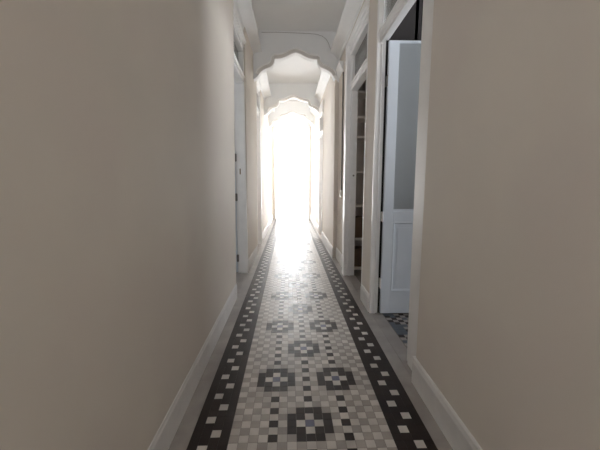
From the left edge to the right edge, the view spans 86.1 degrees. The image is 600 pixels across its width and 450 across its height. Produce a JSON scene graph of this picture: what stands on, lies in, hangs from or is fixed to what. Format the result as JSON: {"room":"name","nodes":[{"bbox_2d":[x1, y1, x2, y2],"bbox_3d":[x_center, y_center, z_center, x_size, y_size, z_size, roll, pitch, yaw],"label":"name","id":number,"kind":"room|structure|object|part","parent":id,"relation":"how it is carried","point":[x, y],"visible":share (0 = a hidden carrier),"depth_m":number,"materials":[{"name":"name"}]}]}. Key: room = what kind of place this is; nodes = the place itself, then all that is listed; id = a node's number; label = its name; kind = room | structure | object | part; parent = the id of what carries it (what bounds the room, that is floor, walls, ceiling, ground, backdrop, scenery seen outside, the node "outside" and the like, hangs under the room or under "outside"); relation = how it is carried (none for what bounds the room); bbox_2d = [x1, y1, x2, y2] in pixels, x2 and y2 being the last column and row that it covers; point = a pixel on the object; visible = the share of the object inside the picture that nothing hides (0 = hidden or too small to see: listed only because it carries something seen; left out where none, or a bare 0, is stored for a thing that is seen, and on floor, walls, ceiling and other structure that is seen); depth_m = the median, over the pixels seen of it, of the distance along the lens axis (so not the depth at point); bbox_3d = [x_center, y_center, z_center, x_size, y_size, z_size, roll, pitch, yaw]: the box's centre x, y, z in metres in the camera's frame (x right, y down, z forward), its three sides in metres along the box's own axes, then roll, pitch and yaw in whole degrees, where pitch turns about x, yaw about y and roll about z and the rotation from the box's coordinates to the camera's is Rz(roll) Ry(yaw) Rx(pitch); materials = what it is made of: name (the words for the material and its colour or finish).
{"room":"home hallway","nodes":[
{"label":"home hallway","id":0,"kind":"room"},
{"bbox_2d":[0,0,271,449],"bbox_3d":[-0.798,-1.070,4.324,0.199,3.840,14.100,0,7,-2],"label":"wall","id":1,"kind":"structure","parent":0,"point":[118,216],"depth_m":1.08,"materials":[{"name":"beige paint"}]},
{"bbox_2d":[148,283,236,449],"bbox_3d":[-0.627,1.142,0.608,0.021,0.178,6.150,0,7,-2],"label":"baseboard","id":2,"kind":"structure","parent":1,"relation":"attached to","point":[162,440],"depth_m":1.91,"materials":[{"name":"white paint"}]},
{"bbox_2d":[233,0,248,272],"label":"door","id":3,"kind":"structure","parent":1,"relation":"in","point":[239,37],"depth_m":4.45,"materials":[{"name":"white paint"}]},
{"bbox_3d":[-0.812,-2.091,3.803,0.005,0.320,1.012,0,7,-2],"label":"transom pane","id":4,"kind":"part","parent":3,"relation":"part of","materials":[{"name":"clear glass"}]},
{"bbox_3d":[-0.781,-2.356,3.818,0.140,0.202,1.090,0,7,-2],"label":"head casing","id":5,"kind":"part","parent":3,"relation":"part of","materials":[{"name":"white paint"}]},
{"bbox_2d":[234,0,261,53],"bbox_3d":[-0.576,-2.381,1.143,0.186,0.415,8.120,0,7,-2],"label":"crown molding","id":6,"kind":"structure","parent":1,"relation":"attached to","point":[245,11],"depth_m":4.17,"materials":[{"name":"white paint"}]},
{"bbox_2d":[248,245,257,270],"bbox_3d":[-0.783,0.515,5.395,0.021,0.178,1.320,0,7,-2],"label":"baseboard","id":7,"kind":"structure","parent":1,"relation":"attached to","point":[252,257],"depth_m":5.17,"materials":[{"name":"white paint"}]},
{"bbox_2d":[256,80,261,243],"bbox_3d":[-1.252,-1.146,6.283,0.933,3.242,0.889,0,7,-2],"label":"door","id":8,"kind":"structure","parent":1,"relation":"in","point":[259,187],"depth_m":6.64,"materials":[{"name":"white paint"}]},
{"bbox_3d":[-0.856,-2.655,6.105,0.140,0.202,0.875,0,7,-2],"label":"head casing","id":9,"kind":"part","parent":8,"relation":"part of","materials":[{"name":"white paint"}]},
{"bbox_2d":[258,72,270,100],"bbox_3d":[-0.754,-3.093,6.589,0.186,0.415,2.590,0,7,-2],"label":"crown molding","id":10,"kind":"structure","parent":1,"relation":"attached to","point":[263,80],"depth_m":6.91,"materials":[{"name":"white paint"}]},
{"bbox_2d":[262,215,272,241],"bbox_3d":[-0.909,0.012,9.245,0.021,0.178,4.620,0,7,-2],"label":"baseboard","id":11,"kind":"structure","parent":1,"relation":"attached to","point":[264,233],"depth_m":8.36,"materials":[{"name":"white paint"}]},
{"bbox_2d":[271,114,310,218],"bbox_3d":[-0.290,-1.997,11.409,1.690,3.840,0.150,0,7,-2],"label":"wall","id":12,"kind":"structure","parent":0,"point":[292,119],"depth_m":11.15,"materials":[{"name":"beige paint"}]},
{"bbox_2d":[274,126,309,218],"bbox_3d":[-0.285,-1.833,11.426,1.260,3.270,0.180,0,7,-2],"label":"door frame","id":13,"kind":"structure","parent":12,"relation":"in","point":[275,127],"depth_m":11.29,"materials":[{"name":"white paint"}]},
{"bbox_3d":[-0.285,-3.419,11.218,1.260,0.070,0.180,0,7,-2],"label":"head casing","id":14,"kind":"part","parent":13,"relation":"part of","materials":[{"name":"white paint"}]},
{"bbox_2d":[276,218,307,218],"bbox_3d":[-0.284,-0.159,11.927,2.600,0.140,0.400,0,7,-2],"label":"floor","id":15,"kind":"structure","parent":0,"point":[276,218],"depth_m":12.04,"materials":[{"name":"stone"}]},
{"bbox_2d":[251,0,345,100],"bbox_3d":[-0.062,-3.061,4.163,1.690,0.150,14.250,0,7,-2],"label":"ceiling","id":16,"kind":"structure","parent":0,"point":[270,15],"depth_m":4.85,"materials":[{"name":"white paint"}]},
{"bbox_2d":[264,83,319,115],"bbox_3d":[-0.174,-3.083,7.956,1.485,0.790,0.200,0,7,-2],"label":"arch","id":17,"kind":"object","parent":16,"relation":"attached to","point":[280,92],"visible":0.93,"depth_m":7.89,"materials":[{"name":"white paint"}]},
{"bbox_3d":[-0.155,-2.991,7.915,1.291,0.389,0.066,0,7,-2],"label":"moulding","id":18,"kind":"part","parent":17,"relation":"part of","materials":[{"name":"white paint"}]},
{"bbox_2d":[269,101,314,127],"bbox_3d":[-0.231,-3.310,9.690,1.485,0.790,0.200,0,7,-2],"label":"arch","id":19,"kind":"object","parent":16,"relation":"attached to","point":[299,108],"visible":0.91,"depth_m":9.63,"materials":[{"name":"white paint"}]},
{"bbox_3d":[-0.212,-3.218,9.649,1.291,0.389,0.066,0,7,-2],"label":"moulding","id":20,"kind":"part","parent":19,"relation":"part of","materials":[{"name":"white paint"}]},
{"bbox_2d":[253,31,343,81],"bbox_3d":[-0.080,-2.706,5.072,1.485,0.790,0.560,0,7,-2],"label":"arch","id":21,"kind":"object","parent":16,"relation":"attached to","point":[275,46],"visible":0.95,"depth_m":5.19,"materials":[{"name":"white paint"}]},
{"bbox_2d":[261,32,329,46],"bbox_3d":[-0.060,-2.969,5.167,1.113,0.250,0.007,0,7,-2],"label":"cable","id":22,"kind":"object","parent":21,"relation":"attached to","point":[261,32],"visible":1,"depth_m":5.15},
{"bbox_3d":[-0.067,-2.638,5.210,1.291,0.389,0.066,0,7,-2],"label":"moulding","id":23,"kind":"part","parent":21,"relation":"part of","materials":[{"name":"white paint"}]},
{"bbox_2d":[168,219,452,449],"bbox_3d":[1.573,0.754,4.716,4.958,0.120,14.250,0,7,-2],"label":"floor","id":24,"kind":"structure","parent":0,"point":[298,361],"depth_m":2.26,"materials":[{"name":"tile"}]},
{"bbox_2d":[354,80,365,269],"bbox_3d":[0.895,-0.769,4.719,0.250,2.900,0.345,0,7,-2],"label":"shelving unit","id":25,"kind":"object","parent":24,"relation":"on","point":[362,90],"visible":0.15,"depth_m":4.81,"materials":[{"name":"paint"}]},
{"bbox_2d":[354,246,361,266],"bbox_3d":[0.893,0.475,4.884,0.193,0.269,0.228,0,7,-2],"label":"storage box","id":26,"kind":"object","parent":25,"relation":"on","point":[358,249],"visible":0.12,"depth_m":4.78,"materials":[{"name":"brown cardboard"}]},
{"bbox_3d":[0.893,0.366,4.870,0.193,0.050,0.228,0,7,-2],"label":"lid","id":27,"kind":"part","parent":26,"relation":"part of","materials":[{"name":"brown cardboard"}]},
{"bbox_2d":[355,216,362,237],"bbox_3d":[0.896,0.024,4.820,0.198,0.299,0.238,0,7,-2],"label":"storage box","id":28,"kind":"object","parent":25,"relation":"on","point":[358,219],"visible":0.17,"depth_m":4.71,"materials":[{"name":"brown cardboard"}]},
{"bbox_3d":[0.896,-0.099,4.804,0.198,0.050,0.238,0,7,-2],"label":"lid","id":29,"kind":"part","parent":28,"relation":"part of","materials":[{"name":"brown cardboard"}]},
{"bbox_3d":[0.896,-1.248,4.646,0.210,0.030,0.325,0,7,-2],"label":"shelf","id":30,"kind":"part","parent":25,"relation":"part of","materials":[{"name":"paint"}]},
{"bbox_3d":[0.896,-1.516,4.611,0.210,0.030,0.325,0,7,-2],"label":"shelf","id":31,"kind":"part","parent":25,"relation":"part of","materials":[{"name":"paint"}]},
{"bbox_3d":[0.896,-1.853,4.567,0.210,0.030,0.325,0,7,-2],"label":"shelf","id":32,"kind":"part","parent":25,"relation":"part of","materials":[{"name":"paint"}]},
{"bbox_2d":[378,0,422,305],"bbox_3d":[0.962,-1.106,4.155,0.340,3.724,1.940,0,7,-2],"label":"wall","id":33,"kind":"structure","parent":0,"point":[409,28],"depth_m":3.08,"materials":[{"name":"paint"}]},
{"bbox_2d":[311,0,599,449],"bbox_3d":[0.694,-1.076,4.372,0.153,3.840,14.100,0,7,-2],"label":"wall","id":34,"kind":"structure","parent":0,"point":[508,332],"depth_m":1.21,"materials":[{"name":"beige paint"}]},
{"bbox_2d":[310,109,316,116],"bbox_3d":[0.395,-3.367,8.851,0.145,0.460,1.610,0,7,-2],"label":"crown molding","id":35,"kind":"structure","parent":34,"relation":"attached to","point":[312,111],"depth_m":9.36,"materials":[{"name":"white paint"}]},
{"bbox_2d":[310,215,318,231],"bbox_3d":[0.434,-0.086,9.993,0.021,0.178,3.200,0,7,-2],"label":"baseboard","id":36,"kind":"structure","parent":34,"relation":"attached to","point":[315,224],"depth_m":9.64,"materials":[{"name":"white paint"}]},
{"bbox_2d":[318,100,322,233],"bbox_3d":[0.563,-1.290,7.781,0.163,3.140,0.880,0,7,-2],"label":"door","id":37,"kind":"structure","parent":34,"relation":"in","point":[321,104],"depth_m":8.05,"materials":[{"name":"white paint"}]},
{"bbox_3d":[0.563,-2.718,7.594,0.163,0.260,0.880,0,7,-2],"label":"head casing","id":38,"kind":"part","parent":37,"relation":"part of","materials":[{"name":"white paint"}]},
{"bbox_2d":[314,71,329,102],"bbox_3d":[0.468,-3.076,6.631,0.145,0.460,2.590,0,7,-2],"label":"crown molding","id":39,"kind":"structure","parent":34,"relation":"attached to","point":[324,77],"depth_m":6.78,"materials":[{"name":"white paint"}]},
{"bbox_2d":[321,232,332,256],"bbox_3d":[0.545,0.359,6.593,0.021,0.178,1.900,0,7,-2],"label":"baseboard","id":40,"kind":"structure","parent":34,"relation":"attached to","point":[327,243],"depth_m":6.34,"materials":[{"name":"white paint"}]},
{"bbox_2d":[336,247,341,266],"bbox_3d":[0.655,0.546,5.163,0.021,0.178,0.990,0,7,-2],"label":"baseboard","id":41,"kind":"structure","parent":34,"relation":"attached to","point":[338,254],"depth_m":5.28,"materials":[{"name":"white paint"}]},
{"bbox_2d":[341,72,343,189],"bbox_3d":[0.651,-1.421,4.926,0.025,1.760,0.034,0,7,-2],"label":"cable","id":42,"kind":"object","parent":34,"relation":"attached to","point":[343,72],"visible":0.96,"depth_m":4.91,"materials":[{"name":"white plastic"}]},
{"bbox_2d":[331,0,363,61],"bbox_3d":[0.699,-2.364,1.187,0.145,0.460,8.120,0,7,-2],"label":"crown molding","id":43,"kind":"structure","parent":34,"relation":"attached to","point":[351,10],"depth_m":4.21,"materials":[{"name":"white paint"}]},
{"bbox_2d":[342,0,369,283],"bbox_3d":[0.701,-0.782,3.937,0.150,3.130,1.080,0,7,-2],"label":"door frame","id":44,"kind":"structure","parent":34,"relation":"in","point":[356,63],"depth_m":4.25,"materials":[{"name":"white paint"}]},
{"bbox_3d":[0.706,-2.240,3.746,0.130,0.190,1.080,0,7,-2],"label":"head casing","id":45,"kind":"part","parent":44,"relation":"part of","materials":[{"name":"white paint"}]},
{"bbox_3d":[0.735,-1.959,3.738,0.005,0.365,0.890,0,7,-2],"label":"transom pane","id":46,"kind":"part","parent":44,"relation":"part of","materials":[{"name":"clear glass"}]},
{"bbox_2d":[360,284,368,311],"bbox_3d":[0.696,0.772,3.433,0.021,0.178,0.360,0,7,-2],"label":"baseboard","id":47,"kind":"structure","parent":34,"relation":"attached to","point":[364,295],"depth_m":3.41,"materials":[{"name":"white paint"}]},
{"bbox_2d":[369,0,433,369],"bbox_3d":[1.178,-0.610,2.502,0.950,3.160,1.240,0,7,-2],"label":"door","id":48,"kind":"structure","parent":34,"relation":"in","point":[407,80],"depth_m":2.97,"materials":[{"name":"white paint"}]},
{"bbox_3d":[0.772,-1.869,2.430,0.005,0.385,0.872,0,7,-2],"label":"transom pane","id":49,"kind":"part","parent":48,"relation":"part of","materials":[{"name":"clear glass"}]},
{"bbox_3d":[1.218,0.312,3.149,0.652,0.695,0.030,0,7,-2],"label":"panel","id":50,"kind":"part","parent":48,"relation":"part of","materials":[{"name":"white paint"}]},
{"bbox_3d":[1.218,-0.892,3.000,0.652,1.501,0.006,0,7,-2],"label":"pane","id":51,"kind":"part","parent":48,"relation":"part of","materials":[{"name":"clear glass"}]},
{"bbox_2d":[411,356,482,449],"bbox_3d":[0.834,1.239,-0.137,0.052,0.178,4.554,0,7,-2],"label":"baseboard","id":52,"kind":"structure","parent":34,"relation":"attached to","point":[455,431],"depth_m":1.69,"materials":[{"name":"white paint"}]}
]}

